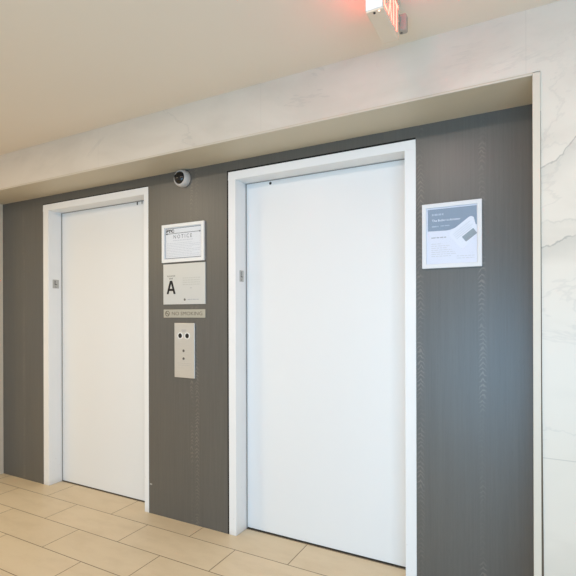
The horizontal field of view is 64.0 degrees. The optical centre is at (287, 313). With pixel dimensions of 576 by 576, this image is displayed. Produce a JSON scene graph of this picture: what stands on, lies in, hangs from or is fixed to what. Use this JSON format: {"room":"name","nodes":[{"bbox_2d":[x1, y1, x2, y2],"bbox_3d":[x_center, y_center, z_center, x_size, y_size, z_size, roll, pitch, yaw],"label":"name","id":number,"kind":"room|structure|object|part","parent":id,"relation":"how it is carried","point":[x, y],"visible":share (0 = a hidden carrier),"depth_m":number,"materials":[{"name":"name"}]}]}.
{"room":"elevator lobby","nodes":[
{"label":"elevator lobby","id":0,"kind":"room"},
{"bbox_2d":[0,473,405,575],"bbox_3d":[-3.350,1.390,0.506,11.600,0.100,7.750,0,0,28],"label":"floor","id":1,"kind":"structure","parent":0,"point":[62,528],"depth_m":2.64,"materials":[{"name":"beige tile"}]},
{"bbox_2d":[3,104,533,575],"bbox_3d":[-0.550,0.205,3.124,3.905,2.254,0.437,0,0,28],"label":"wall","id":2,"kind":"structure","parent":0,"point":[475,472],"depth_m":2.21,"materials":[{"name":"grey wood"}]},
{"bbox_2d":[43,187,148,511],"bbox_3d":[-1.377,0.245,3.417,1.109,2.178,0.182,0,0,28],"label":"door","id":3,"kind":"structure","parent":2,"relation":"in","point":[96,322],"depth_m":3.47,"materials":[{"name":"white metal"}]},
{"bbox_2d":[53,280,58,287],"bbox_3d":[-1.824,-0.228,3.621,0.004,0.067,0.052,0,0,28],"label":"floor plate","id":4,"kind":"object","parent":3,"relation":"attached to","point":[55,282],"visible":1,"depth_m":3.62,"materials":[{"name":"silver metal"}]},
{"bbox_3d":[-1.341,1.332,3.455,1.004,0.004,0.054,0,0,28],"label":"sill","id":5,"kind":"part","parent":3,"relation":"part of","materials":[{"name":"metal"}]},
{"bbox_2d":[174,170,190,187],"bbox_3d":[-0.676,-0.853,2.911,0.111,0.109,0.054,0,0,28],"label":"security camera","id":6,"kind":"object","parent":2,"relation":"attached to","point":[182,178],"visible":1,"depth_m":2.90,"materials":[{"name":"white plastic"}]},
{"bbox_2d":[162,220,204,262],"bbox_3d":[-0.668,-0.449,2.929,0.344,0.245,0.016,0,0,28],"label":"framed notice","id":7,"kind":"object","parent":2,"relation":"attached to","point":[181,242],"visible":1,"depth_m":2.92,"materials":[{"name":"white paper"}]},
{"bbox_2d":[167,238,199,256],"bbox_3d":[-0.668,-0.416,2.931,0.270,0.105,0.001,0,0,28],"label":"print","id":8,"kind":"object","parent":7,"relation":"attached to","point":[176,247],"depth_m":2.93},
{"bbox_2d":[163,262,205,304],"bbox_3d":[-0.661,-0.186,2.930,0.342,0.260,0.008,0,0,28],"label":"sign","id":9,"kind":"object","parent":2,"relation":"attached to","point":[183,283],"visible":1,"depth_m":2.92,"materials":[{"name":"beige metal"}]},
{"bbox_2d":[174,323,194,378],"bbox_3d":[-0.656,0.237,2.926,0.164,0.348,0.012,0,0,28],"label":"panel","id":10,"kind":"object","parent":2,"relation":"attached to","point":[184,333],"visible":1,"depth_m":2.92,"materials":[{"name":"silver metal"}]},
{"bbox_2d":[177,332,182,338],"bbox_3d":[-0.687,0.144,2.938,0.043,0.043,0.004,0,0,28],"label":"switch","id":11,"kind":"object","parent":10,"relation":"attached to","point":[179,334],"depth_m":2.94,"materials":[{"name":"black plastic"}]},
{"bbox_2d":[184,333,189,338],"bbox_3d":[-0.637,0.144,2.911,0.043,0.043,0.004,0,0,28],"label":"switch","id":12,"kind":"object","parent":10,"relation":"attached to","point":[186,335],"depth_m":2.91,"materials":[{"name":"black plastic"}]},
{"bbox_2d":[164,309,205,317],"bbox_3d":[-0.661,0.003,2.932,0.340,0.052,0.006,0,0,28],"label":"no smoking sign","id":13,"kind":"object","parent":2,"relation":"attached to","point":[175,313],"visible":1,"depth_m":2.92,"materials":[{"name":"beige plastic"}]},
{"bbox_2d":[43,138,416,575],"bbox_3d":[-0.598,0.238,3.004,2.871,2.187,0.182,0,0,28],"label":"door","id":14,"kind":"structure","parent":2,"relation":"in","point":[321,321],"depth_m":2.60,"materials":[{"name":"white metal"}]},
{"bbox_2d":[240,270,243,281],"bbox_3d":[-0.282,-0.225,2.804,0.004,0.068,0.042,0,0,28],"label":"floor plate","id":15,"kind":"object","parent":14,"relation":"attached to","point":[241,271],"visible":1,"depth_m":2.80,"materials":[{"name":"silver metal"}]},
{"bbox_3d":[0.161,0.240,2.562,1.116,2.178,0.113,0,0,28],"label":"frame","id":16,"kind":"part","parent":14,"relation":"part of","materials":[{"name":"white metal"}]},
{"bbox_3d":[0.202,1.327,2.637,1.007,0.004,0.054,0,0,28],"label":"sill","id":17,"kind":"part","parent":14,"relation":"part of","materials":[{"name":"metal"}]},
{"bbox_2d":[422,199,481,268],"bbox_3d":[0.768,-0.368,2.168,0.269,0.309,0.014,0,0,28],"label":"framed poster","id":18,"kind":"object","parent":2,"relation":"attached to","point":[451,231],"visible":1,"depth_m":2.17,"materials":[{"name":"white paper"}]},
{"bbox_2d":[431,243,473,257],"bbox_3d":[0.773,-0.293,2.167,0.193,0.076,0.001,0,0,28],"label":"print","id":19,"kind":"object","parent":18,"relation":"attached to","point":[438,250],"depth_m":2.17},
{"bbox_2d":[450,216,476,247],"bbox_3d":[0.814,-0.375,2.144,0.120,0.145,0.001,0,0,28],"label":"picture","id":20,"kind":"object","parent":18,"relation":"attached to","point":[463,229],"depth_m":2.14,"materials":[{"name":"paper"}]},
{"bbox_2d":[0,0,559,154],"bbox_3d":[-3.358,-1.211,0.506,11.600,0.100,7.750,0,0,28],"label":"ceiling","id":21,"kind":"structure","parent":0,"point":[68,67],"depth_m":2.01,"materials":[{"name":"paint"}]},
{"bbox_2d":[366,0,407,43],"bbox_3d":[0.360,-1.093,1.660,0.081,0.159,0.274,0,0,28],"label":"exit sign","id":22,"kind":"object","parent":21,"relation":"hanging from","point":[384,16],"visible":1,"depth_m":1.64,"materials":[{"name":"white plastic"}]},
{"bbox_2d":[0,0,575,575],"bbox_3d":[-1.711,0.085,3.602,11.600,2.501,0.740,0,0,28],"label":"wall","id":23,"kind":"structure","parent":0,"point":[542,39],"depth_m":1.87,"materials":[{"name":"white stone"}]},
{"bbox_2d":[0,204,3,473],"bbox_3d":[-2.446,0.210,3.729,0.012,2.254,0.272,0,0,28],"label":"trim","id":24,"kind":"structure","parent":23,"relation":"attached to","point":[1,205],"depth_m":3.83,"materials":[{"name":"beige metal"}]},
{"bbox_2d":[0,73,531,204],"bbox_3d":[-0.720,-0.916,2.811,3.905,0.012,0.272,0,0,28],"label":"soffit","id":25,"kind":"structure","parent":23,"relation":"attached to","point":[518,92],"depth_m":2.37,"materials":[{"name":"paint"}]},
{"bbox_2d":[0,74,531,189],"bbox_3d":[-0.787,0.208,2.691,3.917,2.248,0.008,0,0,28],"label":"trim","id":26,"kind":"structure","parent":23,"relation":"attached to","point":[527,75],"depth_m":2.22,"materials":[{"name":"white paint"}]},
{"bbox_2d":[532,72,543,575],"bbox_3d":[1.022,0.203,1.883,0.035,2.248,0.281,0,0,28],"label":"trim","id":27,"kind":"structure","parent":23,"relation":"attached to","point":[536,113],"depth_m":1.76,"materials":[{"name":"beige metal"}]}
]}

